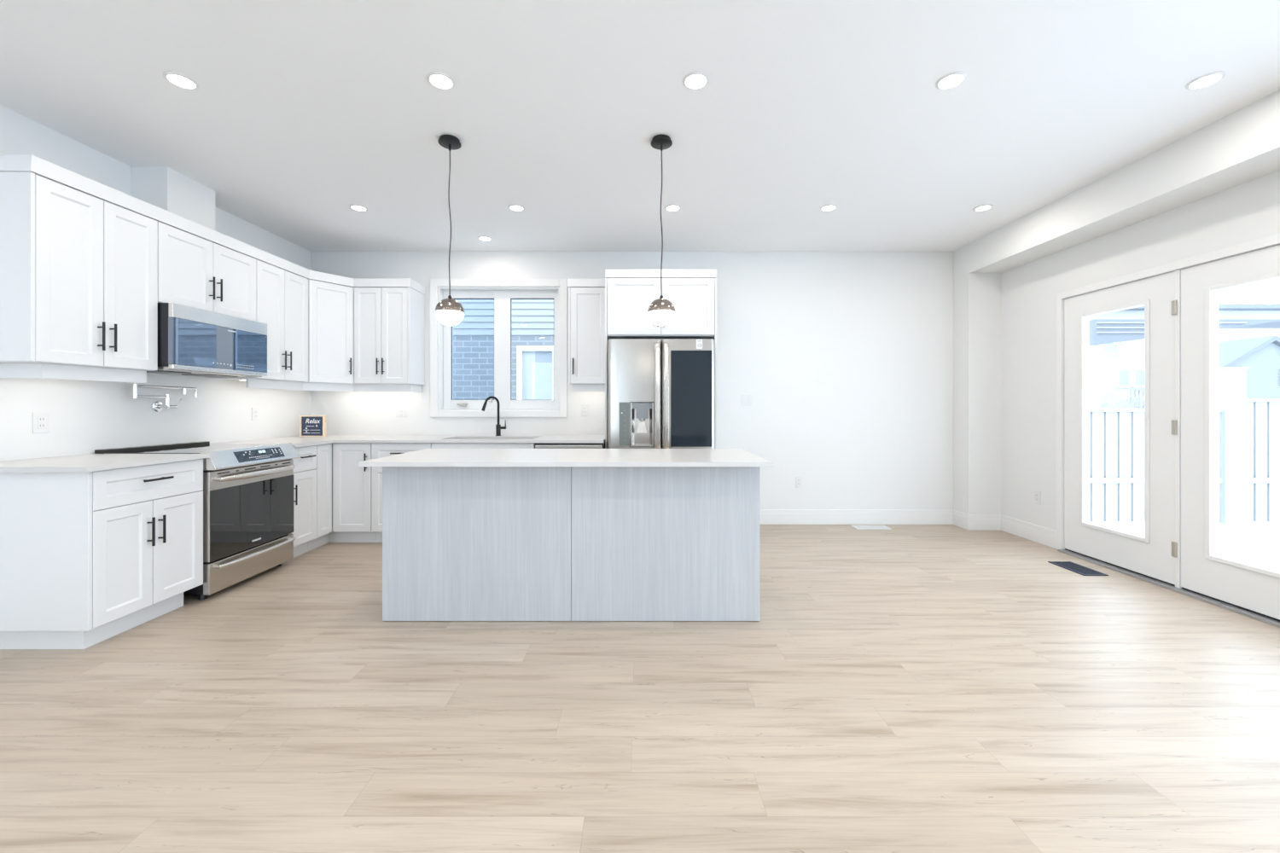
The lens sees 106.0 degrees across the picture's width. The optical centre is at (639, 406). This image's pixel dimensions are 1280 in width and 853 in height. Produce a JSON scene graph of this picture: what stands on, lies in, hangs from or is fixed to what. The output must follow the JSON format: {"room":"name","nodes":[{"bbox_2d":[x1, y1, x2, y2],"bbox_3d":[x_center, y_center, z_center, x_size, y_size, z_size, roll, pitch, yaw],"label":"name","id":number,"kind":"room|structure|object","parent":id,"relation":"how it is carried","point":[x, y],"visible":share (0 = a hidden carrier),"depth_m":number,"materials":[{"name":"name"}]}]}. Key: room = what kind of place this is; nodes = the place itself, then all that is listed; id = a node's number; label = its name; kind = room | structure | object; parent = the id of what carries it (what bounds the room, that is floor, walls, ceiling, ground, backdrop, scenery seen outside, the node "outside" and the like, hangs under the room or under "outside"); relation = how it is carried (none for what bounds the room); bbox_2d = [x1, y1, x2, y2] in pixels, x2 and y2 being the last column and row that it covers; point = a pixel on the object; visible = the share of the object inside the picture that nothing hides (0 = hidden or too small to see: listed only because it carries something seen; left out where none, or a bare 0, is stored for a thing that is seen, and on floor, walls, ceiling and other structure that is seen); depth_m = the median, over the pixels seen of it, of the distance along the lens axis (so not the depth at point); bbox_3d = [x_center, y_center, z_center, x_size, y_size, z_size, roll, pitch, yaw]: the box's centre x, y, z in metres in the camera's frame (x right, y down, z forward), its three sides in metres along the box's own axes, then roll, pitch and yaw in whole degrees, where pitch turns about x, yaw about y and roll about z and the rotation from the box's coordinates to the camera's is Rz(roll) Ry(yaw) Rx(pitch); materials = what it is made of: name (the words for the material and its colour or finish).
{"room":"kitchen","nodes":[
{"label":"kitchen","id":0,"kind":"room"},
{"bbox_2d":[0,104,311,461],"bbox_3d":[-3.324,-0.195,0.771,0.392,2.795,8.343,0,0,0],"label":"wall","id":1,"kind":"structure","parent":0,"point":[86,416],"depth_m":3.19,"materials":[{"name":"white paint"}]},
{"bbox_2d":[32,412,49,433],"bbox_3d":[-3.365,0.088,2.710,0.008,0.118,0.075,0,0,0],"label":"wall outlet","id":2,"kind":"object","parent":1,"relation":"attached to","point":[40,420],"visible":1,"depth_m":2.71,"materials":[{"name":"white plastic"}]},
{"bbox_2d":[37,416,45,429],"bbox_3d":[-3.363,0.088,2.710,0.002,0.068,0.034,0,0,0],"label":"receptacle","id":3,"kind":"object","parent":2,"relation":"attached to","point":[41,420],"depth_m":2.71,"materials":[{"name":"grey plastic"}]},
{"bbox_2d":[0,171,157,371],"bbox_3d":[-3.150,-0.685,2.662,0.435,0.925,0.620,0,0,0],"label":"upper cabinet","id":4,"kind":"object","parent":1,"relation":"attached to","point":[78,270],"visible":0.99,"depth_m":2.53,"materials":[{"name":"white paint"}]},
{"bbox_2d":[0,363,146,383],"bbox_3d":[-3.204,-0.184,2.711,0.327,0.075,0.521,0,0,0],"label":"valance","id":5,"kind":"object","parent":4,"relation":"attached to","point":[7,370],"visible":1,"depth_m":2.57,"materials":[{"name":"white paint"}]},
{"bbox_2d":[0,154,425,295],"bbox_3d":[-2.780,-1.188,3.642,1.174,0.078,2.596,0,0,0],"label":"crown molding","id":6,"kind":"structure","parent":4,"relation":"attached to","point":[41,167],"depth_m":3.02,"materials":[{"name":"white paint"}]},
{"bbox_2d":[132,384,197,412],"bbox_3d":[-3.314,-0.058,3.337,0.111,0.183,0.441,0,0,0],"label":"pot filler","id":7,"kind":"object","parent":1,"relation":"attached to","point":[156,406],"visible":1,"depth_m":3.35,"materials":[{"name":"silver metal"}]},
{"bbox_2d":[157,221,256,321],"bbox_3d":[-3.150,-0.897,3.356,0.435,0.501,0.763,0,0,0],"label":"upper cabinet","id":8,"kind":"object","parent":1,"relation":"attached to","point":[194,271],"visible":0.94,"depth_m":3.29,"materials":[{"name":"white paint"}]},
{"bbox_2d":[146,302,267,377],"bbox_3d":[-3.123,-0.435,3.356,0.475,0.416,0.755,0,0,0],"label":"microwave","id":9,"kind":"object","parent":8,"relation":"attached to","point":[192,341],"visible":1,"depth_m":3.24,"materials":[{"name":"silver metal"}]},
{"bbox_2d":[251,407,258,420],"bbox_3d":[-3.365,0.063,4.220,0.008,0.115,0.070,0,0,0],"label":"wall outlet","id":10,"kind":"object","parent":1,"relation":"attached to","point":[254,410],"visible":1,"depth_m":4.21,"materials":[{"name":"white plastic"}]},
{"bbox_2d":[254,410,257,418],"bbox_3d":[-3.363,0.063,4.220,0.002,0.068,0.034,0,0,0],"label":"receptacle","id":11,"kind":"object","parent":10,"relation":"attached to","point":[255,411],"depth_m":4.22,"materials":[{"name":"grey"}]},
{"bbox_2d":[205,259,308,382],"bbox_3d":[-3.150,-0.685,4.031,0.435,0.925,0.584,0,0,0],"label":"upper cabinet","id":12,"kind":"object","parent":1,"relation":"attached to","point":[282,294],"visible":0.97,"depth_m":4.01,"materials":[{"name":"white paint"}]},
{"bbox_2d":[311,251,953,509],"bbox_3d":[0.105,-0.195,5.018,7.250,2.795,0.150,0,0,0],"label":"wall","id":13,"kind":"structure","parent":0,"point":[845,359],"depth_m":4.94,"materials":[{"name":"white paint"}]},
{"bbox_2d":[308,279,353,383],"bbox_3d":[-3.051,-0.685,4.632,0.631,0.925,0.616,0,0,0],"label":"upper cabinet","id":14,"kind":"object","parent":13,"relation":"attached to","point":[330,306],"visible":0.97,"depth_m":4.47,"materials":[{"name":"white paint"}]},
{"bbox_2d":[245,378,421,392],"bbox_3d":[-2.755,-0.185,4.432,0.452,0.073,1.447,0,0,40],"label":"valance","id":15,"kind":"object","parent":14,"relation":"attached to","point":[250,383],"visible":0.98,"depth_m":4.53,"materials":[{"name":"white paint"}]},
{"bbox_2d":[353,287,424,384],"bbox_3d":[-2.481,-0.685,4.759,0.551,0.925,0.362,0,0,0],"label":"upper cabinet","id":16,"kind":"object","parent":13,"relation":"attached to","point":[389,322],"visible":1,"depth_m":4.62,"materials":[{"name":"white paint"}]},
{"bbox_2d":[395,410,407,417],"bbox_3d":[-2.441,0.066,4.939,0.116,0.070,0.008,0,0,0],"label":"wall outlet","id":17,"kind":"object","parent":13,"relation":"attached to","point":[398,413],"visible":1,"depth_m":4.94,"materials":[{"name":"white plastic"}]},
{"bbox_2d":[430,279,567,417],"bbox_3d":[-1.445,-0.602,5.007,1.402,1.414,0.172,0,0,0],"label":"window","id":18,"kind":"structure","parent":13,"relation":"in","point":[503,297],"depth_m":4.99,"materials":[{"name":"white paint"}]},
{"bbox_2d":[581,404,587,416],"bbox_3d":[-0.564,0.035,4.939,0.070,0.115,0.008,0,0,0],"label":"wall outlet","id":19,"kind":"object","parent":13,"relation":"attached to","point":[584,407],"visible":1,"depth_m":4.94,"materials":[{"name":"white plastic"}]},
{"bbox_2d":[582,407,586,413],"bbox_3d":[-0.564,0.035,4.936,0.034,0.068,0.002,0,0,0],"label":"receptacle","id":20,"kind":"object","parent":19,"relation":"attached to","point":[584,408],"depth_m":4.94,"materials":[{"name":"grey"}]},
{"bbox_2d":[567,279,605,391],"bbox_3d":[-0.504,-0.690,4.759,0.381,1.074,0.362,0,0,0],"label":"upper cabinet","id":21,"kind":"object","parent":13,"relation":"attached to","point":[586,297],"visible":0.8,"depth_m":4.62,"materials":[{"name":"white paint"}]},
{"bbox_2d":[741,394,752,406],"bbox_3d":[1.098,-0.070,4.938,0.116,0.116,0.008,0,0,0],"label":"light switch","id":22,"kind":"object","parent":13,"relation":"attached to","point":[747,399],"visible":1,"depth_m":4.94,"materials":[{"name":"white plastic"}]},
{"bbox_2d":[795,476,802,488],"bbox_3d":[1.627,0.770,4.939,0.070,0.115,0.008,0,0,0],"label":"wall outlet","id":23,"kind":"object","parent":13,"relation":"attached to","point":[798,479],"visible":1,"depth_m":4.94,"materials":[{"name":"white plastic"}]},
{"bbox_2d":[797,478,800,485],"bbox_3d":[1.627,0.770,4.936,0.034,0.068,0.002,0,0,0],"label":"receptacle","id":24,"kind":"object","parent":23,"relation":"attached to","point":[798,480],"depth_m":4.94,"materials":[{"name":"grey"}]},
{"bbox_2d":[759,509,953,524],"bbox_3d":[1.950,1.127,4.935,2.520,0.152,0.016,0,0,0],"label":"baseboard","id":25,"kind":"structure","parent":13,"relation":"attached to","point":[766,516],"depth_m":4.93,"materials":[{"name":"white paint"}]},
{"bbox_2d":[0,524,1279,852],"bbox_3d":[0.105,1.263,0.771,7.250,0.120,8.643,0,0,0],"label":"floor","id":26,"kind":"structure","parent":0,"point":[903,689],"depth_m":1.84,"materials":[{"name":"wood"}]},
{"bbox_2d":[0,459,203,649],"bbox_3d":[-3.005,0.758,2.652,0.725,0.889,0.618,0,0,0],"label":"base cabinet","id":27,"kind":"object","parent":26,"relation":"on","point":[89,559],"visible":0.93,"depth_m":2.39,"materials":[{"name":"white paint"}]},
{"bbox_2d":[0,453,209,472],"bbox_3d":[-3.006,0.300,2.634,0.723,0.025,0.658,0,0,0],"label":"countertop","id":28,"kind":"structure","parent":27,"relation":"on","point":[88,462],"depth_m":2.52,"materials":[{"name":"white stone"}]},
{"bbox_2d":[94,442,299,600],"bbox_3d":[-2.973,0.733,3.335,0.781,0.940,0.732,0,0,0],"label":"range","id":29,"kind":"object","parent":26,"relation":"on","point":[248,488],"visible":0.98,"depth_m":3.23,"materials":[{"name":"silver metal"}]},
{"bbox_2d":[104,443,276,453],"bbox_3d":[-3.003,0.293,3.335,0.583,0.018,0.732,0,0,0],"label":"cooktop","id":30,"kind":"object","parent":29,"relation":"in","point":[174,448],"depth_m":3.24,"materials":[{"name":"black glass"}]},
{"bbox_2d":[289,445,316,558],"bbox_3d":[-3.005,0.758,3.857,0.725,0.889,0.294,0,0,0],"label":"base cabinet","id":31,"kind":"object","parent":26,"relation":"on","point":[305,471],"visible":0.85,"depth_m":3.87,"materials":[{"name":"white paint"}]},
{"bbox_2d":[308,442,376,551],"bbox_3d":[-2.856,0.758,4.473,1.022,0.889,0.934,0,0,0],"label":"base cabinet","id":32,"kind":"object","parent":26,"relation":"on","point":[343,487],"visible":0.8,"depth_m":4.20,"materials":[{"name":"white paint"}]},
{"bbox_2d":[215,435,605,448],"bbox_3d":[-1.842,0.300,4.324,3.052,0.025,1.233,0,0,0],"label":"countertop","id":33,"kind":"structure","parent":32,"relation":"on","point":[297,441],"depth_m":4.23,"materials":[{"name":"white stone"}]},
{"bbox_2d":[299,415,326,436],"bbox_3d":[-3.137,0.184,4.629,0.230,0.207,0.042,0,0,0],"label":"wooden sign","id":34,"kind":"object","parent":33,"relation":"on","point":[310,426],"visible":1,"depth_m":4.62,"materials":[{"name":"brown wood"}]},
{"bbox_2d":[481,395,506,436],"bbox_3d":[-1.445,0.091,4.756,0.242,0.394,0.074,0,0,-30],"label":"kitchen faucet","id":35,"kind":"object","parent":33,"relation":"on","point":[498,427],"visible":0.98,"depth_m":4.77,"materials":[{"name":"black metal"}]},
{"bbox_2d":[371,442,431,542],"bbox_3d":[-2.083,0.758,4.551,0.521,0.889,0.778,0,0,0],"label":"base cabinet","id":36,"kind":"object","parent":26,"relation":"on","point":[378,450],"visible":0.3,"depth_m":4.20,"materials":[{"name":"white paint"}]},
{"bbox_2d":[431,442,534,448],"bbox_3d":[-1.373,0.758,4.551,0.894,0.889,0.778,0,0,0],"label":"base cabinet","id":37,"kind":"object","parent":26,"relation":"on","point":[434,445],"visible":0.06,"depth_m":4.20,"materials":[{"name":"white paint"}]},
{"bbox_2d":[534,442,605,448],"bbox_3d":[-0.620,0.750,4.495,0.604,0.866,0.711,0,0,0],"label":"dishwasher","id":38,"kind":"object","parent":26,"relation":"on","point":[537,445],"visible":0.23,"depth_m":4.19,"materials":[{"name":"silver metal"}]},
{"bbox_2d":[382,466,759,621],"bbox_3d":[-0.386,0.758,2.994,2.114,0.889,0.592,0,0,0],"label":"kitchen island","id":39,"kind":"object","parent":26,"relation":"on","point":[460,544],"visible":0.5,"depth_m":2.70,"materials":[{"name":"wood-grain laminate"},{"name":"white quartz"}]},
{"bbox_2d":[358,448,773,466],"bbox_3d":[-0.386,0.300,2.921,2.168,0.025,0.808,0,0,0],"label":"island countertop","id":40,"kind":"structure","parent":39,"relation":"on","point":[426,457],"depth_m":2.73,"materials":[{"name":"white stone"}]},
{"bbox_2d":[607,338,714,448],"bbox_3d":[0.183,0.303,4.483,0.920,1.780,0.834,0,0,0],"label":"refrigerator","id":41,"kind":"object","parent":26,"relation":"on","point":[660,392],"visible":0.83,"depth_m":4.13,"materials":[{"name":"silver metal"}]},
{"bbox_2d":[605,269,716,448],"bbox_3d":[0.186,-0.012,4.601,0.996,2.430,0.678,0,0,0],"label":"tall cabinet","id":42,"kind":"object","parent":26,"relation":"on","point":[629,293],"visible":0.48,"depth_m":4.30,"materials":[{"name":"white paint"}]},
{"bbox_2d":[851,525,891,529],"bbox_3d":[2.303,1.200,4.805,0.335,0.006,0.150,0,0,0],"label":"floor vent","id":43,"kind":"object","parent":26,"relation":"in","point":[858,527],"visible":1,"depth_m":4.78,"materials":[{"name":"white plastic"}]},
{"bbox_2d":[1047,561,1108,575],"bbox_3d":[3.248,1.200,3.583,0.175,0.006,0.305,0,0,0],"label":"floor vent","id":44,"kind":"object","parent":26,"relation":"in","point":[1070,566],"visible":1,"depth_m":3.57,"materials":[{"name":"black metal"}]},
{"bbox_2d":[0,0,1279,251],"bbox_3d":[0.105,-1.667,0.771,7.250,0.150,8.643,0,0,0],"label":"ceiling","id":45,"kind":"structure","parent":0,"point":[301,113],"depth_m":2.52,"materials":[{"name":"white paint"}]},
{"bbox_2d":[162,71,198,89],"bbox_3d":[-2.235,-1.587,2.350,0.128,0.007,0.128,0,0,0],"label":"recessed light","id":46,"kind":"object","parent":45,"relation":"in","point":[178,79],"visible":1,"depth_m":2.34,"materials":[{"name":"white plastic"}]},
{"bbox_2d":[349,204,367,211],"bbox_3d":[-2.245,-1.587,3.850,0.128,0.007,0.128,0,0,0],"label":"recessed light","id":47,"kind":"object","parent":45,"relation":"in","point":[357,207],"visible":1,"depth_m":3.84,"materials":[{"name":"white plastic"}]},
{"bbox_2d":[426,71,454,89],"bbox_3d":[-0.970,-1.587,2.350,0.128,0.007,0.128,0,0,0],"label":"recessed light","id":48,"kind":"object","parent":45,"relation":"in","point":[438,79],"visible":1,"depth_m":2.34,"materials":[{"name":"white plastic"}]},
{"bbox_2d":[435,134,464,325],"bbox_3d":[-1.132,-1.037,2.870,0.164,1.108,0.164,0,0,0],"label":"pendant lamp","id":49,"kind":"object","parent":45,"relation":"hanging from","point":[449,311],"visible":1,"depth_m":2.83,"materials":[{"name":"black metal"}]},
{"bbox_2d":[477,236,492,241],"bbox_3d":[-1.463,-1.587,4.550,0.128,0.007,0.128,0,0,0],"label":"recessed light","id":50,"kind":"object","parent":45,"relation":"in","point":[482,238],"visible":1,"depth_m":4.54,"materials":[{"name":"white plastic"}]},
{"bbox_2d":[508,204,524,211],"bbox_3d":[-0.985,-1.587,3.850,0.128,0.007,0.128,0,0,0],"label":"recessed light","id":51,"kind":"object","parent":45,"relation":"in","point":[514,207],"visible":1,"depth_m":3.84,"materials":[{"name":"white plastic"}]},
{"bbox_2d":[647,134,674,325],"bbox_3d":[0.128,-1.037,2.870,0.164,1.108,0.164,0,0,0],"label":"pendant lamp","id":52,"kind":"object","parent":45,"relation":"hanging from","point":[661,311],"visible":1,"depth_m":2.83,"materials":[{"name":"black metal"}]},
{"bbox_2d":[664,204,680,211],"bbox_3d":[0.262,-1.587,3.850,0.128,0.007,0.128,0,0,0],"label":"recessed light","id":53,"kind":"object","parent":45,"relation":"in","point":[670,207],"visible":1,"depth_m":3.84,"materials":[{"name":"white plastic"}]},
{"bbox_2d":[682,71,709,89],"bbox_3d":[0.272,-1.587,2.350,0.128,0.007,0.128,0,0,0],"label":"recessed light","id":54,"kind":"object","parent":45,"relation":"in","point":[695,80],"visible":1,"depth_m":2.34,"materials":[{"name":"white plastic"}]},
{"bbox_2d":[820,204,837,211],"bbox_3d":[1.505,-1.587,3.850,0.128,0.007,0.128,0,0,0],"label":"recessed light","id":55,"kind":"object","parent":45,"relation":"in","point":[828,207],"visible":1,"depth_m":3.84,"materials":[{"name":"white plastic"}]},
{"bbox_2d":[935,71,966,89],"bbox_3d":[1.515,-1.587,2.350,0.128,0.007,0.128,0,0,0],"label":"recessed light","id":56,"kind":"object","parent":45,"relation":"in","point":[951,80],"visible":1,"depth_m":2.34,"materials":[{"name":"white plastic"}]},
{"bbox_2d":[973,204,993,211],"bbox_3d":[2.740,-1.587,3.850,0.128,0.007,0.128,0,0,0],"label":"recessed light","id":57,"kind":"object","parent":45,"relation":"in","point":[983,207],"visible":1,"depth_m":3.84,"materials":[{"name":"white plastic"}]},
{"bbox_2d":[1185,71,1225,89],"bbox_3d":[2.755,-1.587,2.350,0.128,0.007,0.128,0,0,0],"label":"recessed light","id":58,"kind":"object","parent":45,"relation":"in","point":[1210,78],"visible":1,"depth_m":2.34,"materials":[{"name":"white plastic"}]},
{"bbox_2d":[953,89,1279,530],"bbox_3d":[3.450,-0.195,0.771,0.480,2.795,8.343,0,0,0],"label":"wall","id":59,"kind":"structure","parent":0,"point":[1216,187],"depth_m":4.09,"materials":[{"name":"white paint"}]},
{"bbox_2d":[952,510,1055,548],"bbox_3d":[3.362,1.127,4.491,0.336,0.152,0.872,0,0,0],"label":"baseboard","id":60,"kind":"structure","parent":59,"relation":"attached to","point":[1044,536],"depth_m":4.63,"materials":[{"name":"white paint"}]},
{"bbox_2d":[1034,490,1041,504],"bbox_3d":[3.526,0.803,4.280,0.008,0.115,0.070,0,0,0],"label":"wall outlet","id":61,"kind":"object","parent":59,"relation":"attached to","point":[1037,494],"visible":1,"depth_m":4.28,"materials":[{"name":"white plastic"}]},
{"bbox_2d":[1035,493,1038,501],"bbox_3d":[3.523,0.803,4.280,0.002,0.068,0.034,0,0,0],"label":"receptacle","id":62,"kind":"object","parent":61,"relation":"attached to","point":[1036,494],"depth_m":4.28,"materials":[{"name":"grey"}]},
{"bbox_2d":[1064,271,1176,586],"bbox_3d":[3.545,0.145,3.589,0.063,2.082,0.851,0,0,0],"label":"door","id":63,"kind":"structure","parent":59,"relation":"in","point":[1152,555],"depth_m":3.40,"materials":[{"name":"white paint"}]},
{"bbox_2d":[1055,233,1279,588],"bbox_3d":[3.570,0.126,3.165,0.120,2.155,1.810,0,0,0],"label":"trim","id":64,"kind":"structure","parent":59,"relation":"attached to","point":[1272,241],"depth_m":3.17,"materials":[{"name":"white paint"}]},
{"bbox_2d":[1057,549,1279,628],"bbox_3d":[3.555,1.195,3.165,0.150,0.016,1.706,0,0,0],"label":"trim","id":65,"kind":"structure","parent":59,"relation":"attached to","point":[1265,619],"depth_m":3.11,"materials":[{"name":"silver metal"}]},
{"bbox_2d":[1181,244,1279,621],"bbox_3d":[3.548,0.145,2.732,0.056,2.082,0.833,0,0,0],"label":"door","id":66,"kind":"structure","parent":59,"relation":"in","point":[1255,589],"depth_m":2.99,"materials":[{"name":"white paint"}]},
{"bbox_2d":[1088,303,1279,408],"bbox_3d":[21.250,-0.872,20.050,17.900,5.350,8.300,0,0,0],"label":"sky","id":67,"kind":"structure","parent":0,"point":[1122,363],"depth_m":17.00,"materials":[{"name":"white"}]},
{"label":"outside","id":68,"kind":"structure","parent":0,"visible":0},
{"bbox_2d":[1089,521,1279,570],"bbox_3d":[10.000,1.903,12.500,60.000,0.200,65.000,0,0,0],"label":"ground","id":69,"kind":"structure","parent":68,"point":[1258,544],"depth_m":6.55,"materials":[{"name":"white"}]},
{"bbox_2d":[453,299,553,399],"bbox_3d":[-2.200,-0.772,8.525,10.200,5.150,3.350,0,0,0],"label":"house","id":70,"kind":"structure","parent":69,"relation":"on","point":[532,320],"depth_m":7.20,"materials":[{"name":"paint"}]},
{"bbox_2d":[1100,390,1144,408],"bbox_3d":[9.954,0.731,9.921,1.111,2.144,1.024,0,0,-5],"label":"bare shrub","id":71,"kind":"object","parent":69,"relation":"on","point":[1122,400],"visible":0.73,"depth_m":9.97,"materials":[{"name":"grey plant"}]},
{"bbox_2d":[1088,319,1279,408],"bbox_3d":[10.960,0.083,9.385,4.880,3.440,0.830,0,0,0],"label":"pergola","id":72,"kind":"structure","parent":69,"relation":"on","point":[1101,331],"depth_m":9.00,"materials":[{"name":"white wood"}]},
{"bbox_2d":[1088,366,1279,524],"bbox_3d":[8.762,0.598,7.460,10.725,2.410,0.220,0,0,0],"label":"fence","id":73,"kind":"object","parent":69,"relation":"on","point":[1249,428],"visible":0.38,"depth_m":7.43,"materials":[{"name":"grey wood"}]},
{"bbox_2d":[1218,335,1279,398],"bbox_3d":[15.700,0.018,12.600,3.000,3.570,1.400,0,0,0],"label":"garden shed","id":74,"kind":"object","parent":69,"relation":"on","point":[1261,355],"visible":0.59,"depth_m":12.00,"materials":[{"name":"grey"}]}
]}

